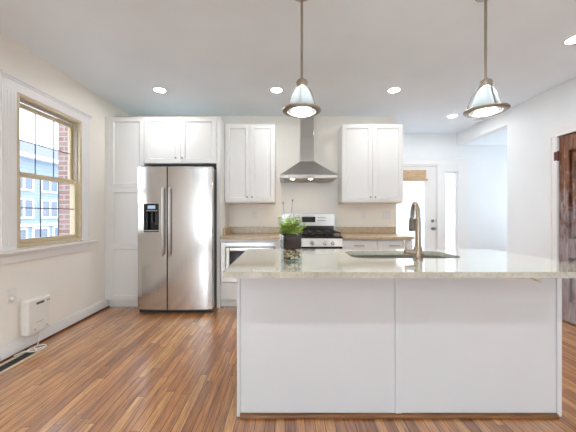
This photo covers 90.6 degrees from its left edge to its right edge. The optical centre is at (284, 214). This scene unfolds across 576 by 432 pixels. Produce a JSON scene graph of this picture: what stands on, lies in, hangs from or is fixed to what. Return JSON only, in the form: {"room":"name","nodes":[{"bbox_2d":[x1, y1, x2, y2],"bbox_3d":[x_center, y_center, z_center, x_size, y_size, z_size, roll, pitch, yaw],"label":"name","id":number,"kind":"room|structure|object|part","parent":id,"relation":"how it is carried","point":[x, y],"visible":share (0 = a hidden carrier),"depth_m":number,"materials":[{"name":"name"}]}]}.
{"room":"kitchen","nodes":[
{"label":"kitchen","id":0,"kind":"room"},
{"bbox_2d":[58,119,69,234],"bbox_3d":[-2.965,-1.510,4.800,1.070,7.600,0.800,0,0,0],"label":"brick wall","id":1,"kind":"structure","parent":0,"point":[64,189],"depth_m":4.40,"materials":[{"name":"red brick"}]},
{"bbox_2d":[0,33,130,347],"bbox_3d":[-2.360,-0.142,0.022,0.120,2.665,8.685,0,0,0],"label":"wall","id":2,"kind":"structure","parent":0,"point":[74,282],"depth_m":2.97,"materials":[{"name":"beige paint"}]},
{"bbox_2d":[7,287,16,303],"bbox_3d":[-2.295,0.675,2.395,0.008,0.120,0.084,0,0,0],"label":"wall outlet","id":3,"kind":"object","parent":2,"relation":"attached to","point":[12,292],"visible":0.94,"depth_m":2.39,"materials":[{"name":"white plastic"}]},
{"bbox_2d":[11,296,29,336],"bbox_3d":[-2.261,0.876,2.451,0.037,0.379,0.149,0,0,14],"label":"power cord","id":4,"kind":"object","parent":2,"relation":"attached to","point":[14,297],"visible":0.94,"depth_m":2.45,"materials":[{"name":"white plastic"}]},
{"bbox_2d":[21,294,49,335],"bbox_3d":[-2.258,0.901,2.583,0.082,0.302,0.243,0,0,0],"label":"wall heater","id":5,"kind":"object","parent":2,"relation":"attached to","point":[35,312],"visible":1,"depth_m":2.54,"materials":[{"name":"white plastic"}]},
{"bbox_2d":[0,69,97,264],"bbox_3d":[-2.272,-0.383,2.815,0.055,1.575,1.222,0,0,0],"label":"trim","id":6,"kind":"structure","parent":2,"relation":"attached to","point":[10,84],"depth_m":2.41,"materials":[{"name":"white paint"}]},
{"bbox_2d":[17,92,81,247],"bbox_3d":[-2.341,-0.383,2.815,0.118,1.333,0.780,0,0,0],"label":"window","id":7,"kind":"structure","parent":2,"relation":"in","point":[74,153],"depth_m":2.92,"materials":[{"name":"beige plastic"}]},
{"bbox_3d":[-2.377,-0.672,2.815,0.030,0.664,0.718,0,0,0],"label":"sash","id":8,"kind":"part","parent":7,"relation":"part of","materials":[{"name":"clear glass"}]},
{"bbox_3d":[-2.327,-0.064,2.815,0.030,0.633,0.718,0,0,0],"label":"sash","id":9,"kind":"part","parent":7,"relation":"part of","materials":[{"name":"beige plastic"}]},
{"bbox_2d":[0,299,109,363],"bbox_3d":[-2.284,1.133,-0.255,0.032,0.115,7.890,0,0,0],"label":"baseboard","id":10,"kind":"structure","parent":2,"relation":"attached to","point":[7,352],"depth_m":2.76,"materials":[{"name":"white paint"}]},
{"bbox_2d":[131,116,395,231],"bbox_3d":[-0.325,-0.142,4.305,3.950,2.665,0.120,0,0,0],"label":"wall","id":11,"kind":"structure","parent":0,"point":[287,128],"depth_m":4.25,"materials":[{"name":"beige paint"}]},
{"bbox_2d":[144,117,216,170],"bbox_3d":[-1.335,-0.955,3.925,0.922,0.591,0.639,0,0,0],"label":"upper cabinet","id":12,"kind":"object","parent":11,"relation":"attached to","point":[168,141],"visible":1,"depth_m":3.65,"materials":[{"name":"white paint"}]},
{"bbox_3d":[-1.565,-0.955,3.645,0.457,0.587,0.020,0,0,0],"label":"door","id":13,"kind":"part","parent":12,"relation":"part of","materials":[{"name":"white paint"}]},
{"bbox_3d":[-1.104,-0.955,3.645,0.456,0.587,0.020,0,0,0],"label":"door","id":14,"kind":"part","parent":12,"relation":"part of","materials":[{"name":"white paint"}]},
{"bbox_2d":[225,124,275,203],"bbox_3d":[-0.483,-0.706,4.064,0.687,1.088,0.359,0,0,0],"label":"upper cabinet","id":15,"kind":"object","parent":11,"relation":"attached to","point":[250,149],"visible":1,"depth_m":3.93,"materials":[{"name":"white paint"}]},
{"bbox_3d":[-0.655,-0.716,3.925,0.338,1.064,0.020,0,0,0],"label":"door","id":16,"kind":"part","parent":15,"relation":"part of","materials":[{"name":"white paint"}]},
{"bbox_3d":[-0.312,-0.716,3.925,0.338,1.064,0.020,0,0,0],"label":"door","id":17,"kind":"part","parent":15,"relation":"part of","materials":[{"name":"white paint"}]},
{"bbox_2d":[252,211,256,218],"bbox_3d":[-0.452,-0.002,4.240,0.070,0.114,0.008,0,0,0],"label":"wall outlet","id":18,"kind":"object","parent":11,"relation":"attached to","point":[254,213],"visible":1,"depth_m":4.24,"materials":[{"name":"white plastic"}]},
{"bbox_2d":[230,227,280,233],"bbox_3d":[-0.442,0.225,4.234,0.771,0.100,0.021,0,0,0],"label":"backsplash","id":19,"kind":"structure","parent":11,"relation":"attached to","point":[233,230],"depth_m":4.22,"materials":[{"name":"beige stone"}]},
{"bbox_2d":[280,116,337,182],"bbox_3d":[0.313,-0.975,3.995,0.760,0.999,0.497,0,0,0],"label":"range hood","id":20,"kind":"object","parent":11,"relation":"attached to","point":[307,170],"visible":0.97,"depth_m":3.96,"materials":[{"name":"metal"}]},
{"bbox_2d":[282,183,336,225],"bbox_3d":[0.361,-0.156,4.240,0.827,0.652,0.007,0,0,0],"label":"wall panel","id":21,"kind":"object","parent":11,"relation":"attached to","point":[308,198],"visible":0.71,"depth_m":4.24,"materials":[{"name":"white paint"}]},
{"bbox_2d":[335,227,395,233],"bbox_3d":[1.183,0.225,4.234,0.913,0.100,0.021,0,0,0],"label":"backsplash","id":22,"kind":"structure","parent":11,"relation":"attached to","point":[344,230],"depth_m":4.22,"materials":[{"name":"beige stone"}]},
{"bbox_2d":[338,124,402,203],"bbox_3d":[1.204,-0.706,4.064,0.842,1.088,0.359,0,0,0],"label":"upper cabinet","id":23,"kind":"object","parent":11,"relation":"attached to","point":[370,156],"visible":1,"depth_m":3.93,"materials":[{"name":"white paint"}]},
{"bbox_3d":[0.994,-0.716,3.925,0.416,1.064,0.020,0,0,0],"label":"door","id":24,"kind":"part","parent":23,"relation":"part of","materials":[{"name":"white paint"}]},
{"bbox_3d":[1.414,-0.716,3.925,0.416,1.064,0.020,0,0,0],"label":"door","id":25,"kind":"part","parent":23,"relation":"part of","materials":[{"name":"white paint"}]},
{"bbox_2d":[382,211,389,218],"bbox_3d":[1.508,0.003,4.239,0.116,0.114,0.010,0,0,0],"label":"wall switch","id":26,"kind":"object","parent":11,"relation":"attached to","point":[385,214],"visible":1,"depth_m":4.24,"materials":[{"name":"white plastic"}]},
{"bbox_2d":[0,0,575,132],"bbox_3d":[0.405,-1.535,0.475,5.650,0.120,9.590,0,0,0],"label":"ceiling","id":27,"kind":"structure","parent":0,"point":[211,57],"depth_m":2.59,"materials":[{"name":"paint"}]},
{"bbox_2d":[152,87,167,92],"bbox_3d":[-1.477,-1.472,3.363,0.176,0.005,0.176,0,0,0],"label":"recessed light","id":28,"kind":"object","parent":27,"relation":"in","point":[155,89],"visible":1,"depth_m":3.36,"materials":[{"name":"white paint"}]},
{"bbox_2d":[269,87,283,92],"bbox_3d":[-0.100,-1.472,3.363,0.176,0.005,0.176,0,0,0],"label":"recessed light","id":29,"kind":"object","parent":27,"relation":"in","point":[273,89],"visible":1,"depth_m":3.36,"materials":[{"name":"white paint"}]},
{"bbox_2d":[282,0,320,117],"bbox_3d":[0.112,-1.079,1.900,0.260,0.791,0.260,0,0,0],"label":"pendant lamp","id":30,"kind":"object","parent":27,"relation":"hanging from","point":[301,105],"visible":1,"depth_m":1.89,"materials":[{"name":"white glass"}]},
{"bbox_3d":[0.112,-1.173,1.900,0.017,0.551,0.017,0,0,45],"label":"rod","id":31,"kind":"part","parent":30,"relation":"part of","materials":[{"name":"silver metal"}]},
{"bbox_3d":[0.112,-0.772,1.900,0.188,0.153,0.188,0,0,0],"label":"lamp shade","id":32,"kind":"part","parent":30,"relation":"part of","materials":[{"name":"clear glass"}]},
{"bbox_2d":[386,87,401,92],"bbox_3d":[1.286,-1.472,3.363,0.176,0.005,0.176,0,0,0],"label":"recessed light","id":33,"kind":"object","parent":27,"relation":"in","point":[392,89],"visible":1,"depth_m":3.35,"materials":[{"name":"white paint"}]},
{"bbox_2d":[446,114,458,117],"bbox_3d":[2.495,-1.472,4.246,0.176,0.005,0.176,0,0,0],"label":"recessed light","id":34,"kind":"object","parent":27,"relation":"in","point":[451,115],"visible":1,"depth_m":4.25,"materials":[{"name":"white paint"}]},
{"bbox_2d":[473,119,483,122],"bbox_3d":[3.000,-1.457,4.420,0.130,0.034,0.130,0,0,0],"label":"smoke detector","id":35,"kind":"object","parent":27,"relation":"attached to","point":[475,120],"visible":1,"depth_m":4.39,"materials":[{"name":"white plastic"}]},
{"bbox_2d":[463,0,510,117],"bbox_3d":[1.338,-1.079,1.900,0.260,0.791,0.260,0,0,0],"label":"pendant lamp","id":36,"kind":"object","parent":27,"relation":"hanging from","point":[486,102],"visible":1,"depth_m":1.89,"materials":[{"name":"white glass"}]},
{"bbox_3d":[1.338,-1.173,1.900,0.017,0.551,0.017,0,0,45],"label":"rod","id":37,"kind":"part","parent":36,"relation":"part of","materials":[{"name":"silver metal"}]},
{"bbox_3d":[1.338,-0.772,1.900,0.188,0.153,0.188,0,0,0],"label":"lamp shade","id":38,"kind":"part","parent":36,"relation":"part of","materials":[{"name":"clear glass"}]},
{"bbox_2d":[561,35,575,45],"bbox_3d":[2.435,-1.472,2.390,0.176,0.005,0.176,0,0,0],"label":"recessed light","id":39,"kind":"object","parent":27,"relation":"in","point":[571,40],"visible":1,"depth_m":2.42,"materials":[{"name":"white paint"}]},
{"bbox_2d":[0,306,575,431],"bbox_3d":[1.275,1.250,0.475,7.450,0.120,9.590,0,0,0],"label":"floor","id":40,"kind":"structure","parent":0,"point":[117,369],"depth_m":2.00,"materials":[{"name":"brown wood"}]},
{"bbox_2d":[0,351,41,374],"bbox_3d":[-2.188,1.185,2.297,0.140,0.007,0.375,0,0,0],"label":"floor vent","id":41,"kind":"object","parent":40,"relation":"in","point":[7,365],"visible":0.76,"depth_m":2.31,"materials":[{"name":"grey plastic"}]},
{"bbox_2d":[14,331,46,355],"bbox_3d":[-2.180,1.113,2.481,0.138,0.120,0.246,0,0,0],"label":"cord","id":42,"kind":"object","parent":41,"relation":"on","point":[43,347],"visible":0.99,"depth_m":2.48,"materials":[{"name":"white plastic"}]},
{"bbox_2d":[105,117,152,306],"bbox_3d":[-2.048,-0.031,3.925,0.500,2.438,0.639,0,0,0],"label":"pantry cabinet","id":43,"kind":"object","parent":40,"relation":"on","point":[124,136],"visible":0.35,"depth_m":3.65,"materials":[{"name":"white paint"}]},
{"bbox_3d":[-2.023,0.371,3.645,0.444,1.428,0.020,0,0,0],"label":"door","id":44,"kind":"part","parent":43,"relation":"part of","materials":[{"name":"white paint"}]},
{"bbox_3d":[-2.023,-0.797,3.645,0.444,0.900,0.020,0,0,0],"label":"door","id":45,"kind":"part","parent":43,"relation":"part of","materials":[{"name":"white paint"}]},
{"bbox_2d":[138,166,216,311],"bbox_3d":[-1.329,0.294,3.784,0.907,1.784,0.832,0,0,0],"label":"refrigerator","id":46,"kind":"object","parent":40,"relation":"on","point":[177,205],"visible":1,"depth_m":3.42,"materials":[{"name":"metal"}]},
{"bbox_3d":[-1.600,0.277,3.466,0.366,1.717,0.107,0,0,0],"label":"freezer door","id":47,"kind":"part","parent":46,"relation":"part of","materials":[{"name":"metal"}]},
{"bbox_3d":[-1.573,0.044,3.489,0.035,0.152,0.015,0,0,0],"label":"lever","id":48,"kind":"part","parent":46,"relation":"part of","materials":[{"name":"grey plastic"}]},
{"bbox_3d":[-1.455,0.080,3.402,0.028,0.844,0.068,0,0,0],"label":"handle","id":49,"kind":"part","parent":46,"relation":"part of","materials":[{"name":"metal"}]},
{"bbox_3d":[-1.375,0.080,3.402,0.028,0.844,0.068,0,0,0],"label":"handle","id":50,"kind":"part","parent":46,"relation":"part of","materials":[{"name":"metal"}]},
{"bbox_3d":[-1.143,0.277,3.466,0.533,1.717,0.108,0,0,0],"label":"fridge door","id":51,"kind":"part","parent":46,"relation":"part of","materials":[{"name":"metal"}]},
{"bbox_2d":[217,117,228,307],"bbox_3d":[-0.851,-0.031,3.939,0.043,2.438,0.609,0,0,0],"label":"end panel","id":52,"kind":"object","parent":40,"relation":"on","point":[222,207],"visible":0.56,"depth_m":3.66,"materials":[{"name":"white paint"}]},
{"bbox_2d":[220,239,280,306],"bbox_3d":[-0.442,0.748,3.923,0.768,0.881,0.642,0,0,0],"label":"base cabinet","id":53,"kind":"object","parent":40,"relation":"on","point":[228,289],"visible":0.16,"depth_m":3.64,"materials":[{"name":"white paint"}]},
{"bbox_3d":[-0.442,0.973,3.645,0.762,0.218,0.020,0,0,0],"label":"drawer","id":54,"kind":"part","parent":53,"relation":"part of","materials":[{"name":"white paint"}]},
{"bbox_2d":[221,242,279,281],"bbox_3d":[-0.442,0.600,3.863,0.756,0.504,0.575,0,0,0],"label":"microwave","id":55,"kind":"object","parent":53,"relation":"in","point":[230,251],"visible":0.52,"depth_m":3.63,"materials":[{"name":"metal"}]},
{"bbox_3d":[-0.442,0.603,3.639,0.624,0.387,0.052,0,0,0],"label":"door","id":56,"kind":"part","parent":55,"relation":"part of","materials":[{"name":"metal"}]},
{"bbox_2d":[220,227,280,238],"bbox_3d":[-0.442,0.240,3.925,0.771,0.130,0.639,0,0,0],"label":"countertop","id":57,"kind":"structure","parent":53,"relation":"on","point":[228,232],"depth_m":4.14,"materials":[{"name":"beige stone"}]},
{"bbox_2d":[281,214,342,248],"bbox_3d":[0.335,0.584,3.859,0.774,1.209,0.712,0,0,0],"label":"gas range","id":58,"kind":"object","parent":40,"relation":"on","point":[319,232],"visible":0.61,"depth_m":3.84,"materials":[{"name":"silver metal"}]},
{"bbox_2d":[281,234,342,237],"bbox_3d":[0.335,0.281,3.848,0.774,0.026,0.565,0,0,0],"label":"cooktop","id":59,"kind":"object","parent":58,"relation":"in","point":[303,235],"depth_m":3.60,"materials":[{"name":"black metal"}]},
{"bbox_3d":[0.335,0.210,4.132,0.746,0.110,0.004,0,0,0],"label":"panel","id":60,"kind":"part","parent":58,"relation":"part of","materials":[{"name":"black metal"}]},
{"bbox_3d":[0.335,0.346,3.578,0.770,0.098,0.045,0,0,0],"label":"control panel","id":61,"kind":"part","parent":58,"relation":"part of","materials":[{"name":"metal"}]},
{"bbox_2d":[342,239,376,248],"bbox_3d":[0.953,0.748,3.923,0.447,0.881,0.642,0,0,0],"label":"base cabinet","id":62,"kind":"object","parent":40,"relation":"on","point":[347,243],"visible":0.25,"depth_m":3.63,"materials":[{"name":"white paint"}]},
{"bbox_2d":[335,227,414,238],"bbox_3d":[1.183,0.240,3.925,0.913,0.130,0.639,0,0,0],"label":"countertop","id":63,"kind":"structure","parent":62,"relation":"on","point":[346,232],"depth_m":4.22,"materials":[{"name":"beige stone"}]},
{"bbox_2d":[377,239,411,248],"bbox_3d":[1.405,0.748,3.923,0.451,0.881,0.642,0,0,0],"label":"base cabinet","id":64,"kind":"object","parent":40,"relation":"on","point":[381,243],"visible":0.22,"depth_m":3.63,"materials":[{"name":"white paint"}]},
{"bbox_2d":[237,278,561,418],"bbox_3d":[0.673,0.747,1.960,1.915,0.882,0.645,0,0,0],"label":"kitchen island","id":65,"kind":"object","parent":40,"relation":"on","point":[308,348],"visible":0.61,"depth_m":1.68,"materials":[{"name":"white paint"}]},
{"bbox_3d":[-0.274,0.748,1.682,0.020,0.881,0.010,0,0,0],"label":"corner post","id":66,"kind":"part","parent":65,"relation":"part of","materials":[{"name":"white paint"}]},
{"bbox_3d":[0.193,0.738,1.685,0.912,0.861,0.004,0,0,0],"label":"panel","id":67,"kind":"part","parent":65,"relation":"part of","materials":[{"name":"white paint"}]},
{"bbox_2d":[223,249,575,277],"bbox_3d":[0.674,0.290,1.840,1.952,0.030,0.930,0,0,0],"label":"island countertop","id":68,"kind":"structure","parent":65,"relation":"on","point":[253,263],"depth_m":1.55,"materials":[{"name":"stone"}]},
{"bbox_2d":[281,234,301,260],"bbox_3d":[0.034,0.196,1.735,0.114,0.158,0.114,0,0,-14],"label":"vase","id":69,"kind":"object","parent":68,"relation":"on","point":[290,244],"visible":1,"depth_m":1.69,"materials":[{"name":"clear glass"}]},
{"bbox_2d":[278,199,305,234],"bbox_3d":[0.038,0.012,1.728,0.197,0.216,0.200,0,0,0],"label":"herb plant","id":70,"kind":"object","parent":69,"relation":"in","point":[293,228],"visible":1,"depth_m":1.70,"materials":[{"name":"green plant"}]},
{"bbox_2d":[350,255,446,257],"bbox_3d":[0.799,0.400,1.995,0.746,0.190,0.404,0,0,0],"label":"sink","id":71,"kind":"object","parent":68,"relation":"in","point":[357,256],"visible":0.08,"depth_m":2.19,"materials":[{"name":"metal"}]},
{"bbox_2d":[403,201,422,259],"bbox_3d":[0.832,0.093,1.820,0.109,0.363,0.240,0,0,32],"label":"faucet","id":72,"kind":"object","parent":68,"relation":"on","point":[414,223],"visible":1,"depth_m":1.74,"materials":[{"name":"silver metal"}]},
{"bbox_3d":[0.763,0.199,1.752,0.071,0.092,0.034,0,0,0],"label":"lever","id":73,"kind":"part","parent":72,"relation":"part of","materials":[{"name":"silver metal"}]},
{"bbox_3d":[0.835,0.056,1.833,0.034,0.288,0.200,0,0,12],"label":"spout","id":74,"kind":"part","parent":72,"relation":"part of","materials":[{"name":"silver metal"}]},
{"bbox_3d":[0.668,1.178,1.671,1.865,0.020,0.021,0,0,0],"label":"shoe molding","id":75,"kind":"part","parent":65,"relation":"part of","materials":[{"name":"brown wood"}]},
{"bbox_3d":[1.145,0.738,1.685,0.911,0.861,0.004,0,0,0],"label":"panel","id":76,"kind":"part","parent":65,"relation":"part of","materials":[{"name":"white paint"}]},
{"bbox_3d":[1.616,0.748,1.682,0.030,0.881,0.010,0,0,0],"label":"corner post","id":77,"kind":"part","parent":65,"relation":"part of","materials":[{"name":"white paint"}]},
{"bbox_2d":[403,133,506,251],"bbox_3d":[3.265,-0.142,5.210,3.470,2.665,0.120,0,0,0],"label":"wall","id":78,"kind":"structure","parent":0,"point":[486,164],"depth_m":5.15,"materials":[{"name":"white paint"}]},
{"bbox_2d":[403,170,427,180],"bbox_3d":[2.290,-0.535,5.127,0.540,0.550,0.056,0,0,0],"label":"bamboo shade","id":79,"kind":"object","parent":78,"relation":"attached to","point":[408,175],"visible":0.69,"depth_m":5.13,"materials":[{"name":"beige wood"}]},
{"bbox_2d":[396,165,436,248],"bbox_3d":[2.280,0.141,5.178,0.968,2.098,0.175,0,0,0],"label":"door","id":80,"kind":"structure","parent":78,"relation":"in","point":[430,186],"depth_m":5.17,"materials":[{"name":"white paint"}]},
{"bbox_2d":[403,159,467,248],"bbox_3d":[2.493,0.087,5.137,1.605,2.205,0.026,0,0,0],"label":"trim","id":81,"kind":"structure","parent":78,"relation":"attached to","point":[443,165],"depth_m":5.13,"materials":[{"name":"white paint"}]},
{"bbox_2d":[445,172,456,248],"bbox_3d":[3.002,0.052,5.190,0.231,1.673,0.040,0,0,0],"label":"door frame","id":82,"kind":"structure","parent":78,"relation":"in","point":[455,173],"depth_m":5.17,"materials":[{"name":"white paint"}]},
{"bbox_2d":[465,128,506,144],"bbox_3d":[4.115,-1.318,4.570,1.770,0.104,1.400,0,0,0],"label":"ceiling","id":83,"kind":"structure","parent":0,"point":[500,137],"depth_m":4.84,"materials":[{"name":"paint"}]},
{"bbox_2d":[457,77,575,260],"bbox_3d":[3.170,-0.142,0.415,0.120,2.665,9.470,0,0,0],"label":"wall","id":84,"kind":"structure","parent":0,"point":[528,124],"depth_m":3.62,"materials":[{"name":"white paint"}]},
{"bbox_2d":[549,122,575,259],"bbox_3d":[3.096,0.100,2.835,0.028,2.180,0.990,0,0,0],"label":"trim","id":85,"kind":"structure","parent":84,"relation":"attached to","point":[569,128],"depth_m":3.27,"materials":[{"name":"white paint"}]},
{"bbox_2d":[554,132,575,324],"bbox_3d":[3.096,0.145,2.856,0.117,2.066,0.838,0,0,0],"label":"door","id":86,"kind":"structure","parent":84,"relation":"in","point":[566,155],"depth_m":3.14,"materials":[{"name":"brown wood"}]},
{"bbox_3d":[3.135,-0.225,3.006,0.031,0.970,0.249,0,0,0],"label":"panel","id":87,"kind":"part","parent":86,"relation":"part of","materials":[{"name":"brown wood"}]},
{"bbox_3d":[3.135,0.713,3.006,0.031,0.485,0.249,0,0,0],"label":"panel","id":88,"kind":"part","parent":86,"relation":"part of","materials":[{"name":"brown wood"}]},
{"label":"outside","id":89,"kind":"structure","parent":0,"visible":0},
{"bbox_3d":[0.000,1.965,15.000,120.000,1.050,110.000,0,0,0],"label":"ground","id":90,"kind":"structure","parent":89,"visible":0},
{"bbox_2d":[20,141,57,238],"bbox_3d":[-17.000,-1.260,20.000,6.800,7.100,20.800,0,0,0],"label":"house","id":91,"kind":"structure","parent":90,"relation":"on","point":[30,188],"depth_m":16.22,"materials":[{"name":"blue"}]},
{"bbox_3d":[-13.935,1.240,14.900,0.030,0.900,0.840,0,0,0],"label":"pane","id":92,"kind":"part","parent":91,"relation":"part of","materials":[{"name":"blue glass"}]},
{"bbox_3d":[-13.970,1.465,14.900,0.060,1.550,1.100,0,0,0],"label":"garage door","id":93,"kind":"part","parent":91,"relation":"part of","materials":[{"name":"white paint"}]},
{"bbox_3d":[-13.920,-0.360,15.200,0.020,0.900,1.020,0,0,0],"label":"pane","id":94,"kind":"part","parent":91,"relation":"part of","materials":[{"name":"blue glass"}]},
{"bbox_3d":[-13.920,-1.760,15.200,0.020,0.700,1.020,0,0,0],"label":"pane","id":95,"kind":"part","parent":91,"relation":"part of","materials":[{"name":"glass"}]},
{"bbox_3d":[-13.970,1.465,16.300,0.060,1.550,1.100,0,0,0],"label":"garage door","id":96,"kind":"part","parent":91,"relation":"part of","materials":[{"name":"white paint"}]},
{"bbox_3d":[-13.935,1.240,16.300,0.030,0.900,0.840,0,0,0],"label":"pane","id":97,"kind":"part","parent":91,"relation":"part of","materials":[{"name":"blue glass"}]},
{"bbox_3d":[-13.920,-0.360,16.900,0.020,0.900,1.020,0,0,0],"label":"pane","id":98,"kind":"part","parent":91,"relation":"part of","materials":[{"name":"blue glass"}]},
{"bbox_3d":[-13.920,-1.760,16.900,0.020,0.700,1.020,0,0,0],"label":"pane","id":99,"kind":"part","parent":91,"relation":"part of","materials":[{"name":"blue glass"}]},
{"bbox_3d":[-13.970,1.465,17.700,0.060,1.550,1.100,0,0,0],"label":"garage door","id":100,"kind":"part","parent":91,"relation":"part of","materials":[{"name":"white paint"}]},
{"bbox_2d":[397,173,453,246],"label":"window","id":101,"kind":"structure","parent":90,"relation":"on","point":[412,190],"depth_m":13.00,"materials":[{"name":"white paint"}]},
{"bbox_3d":[6.000,-2.010,12.925,0.720,1.240,0.030,0,0,0],"label":"pane","id":102,"kind":"part","parent":101,"relation":"part of","materials":[{"name":"white glass"}]},
{"bbox_3d":[6.000,0.290,12.925,0.720,1.240,0.030,0,0,0],"label":"pane","id":103,"kind":"part","parent":101,"relation":"part of","materials":[{"name":"white glass"}]},
{"bbox_3d":[7.600,-2.010,12.925,0.720,1.240,0.030,0,0,0],"label":"pane","id":104,"kind":"part","parent":101,"relation":"part of","materials":[{"name":"white glass"}]},
{"bbox_3d":[7.600,0.290,12.925,0.720,1.240,0.030,0,0,0],"label":"pane","id":105,"kind":"part","parent":101,"relation":"part of","materials":[{"name":"white glass"}]}
]}

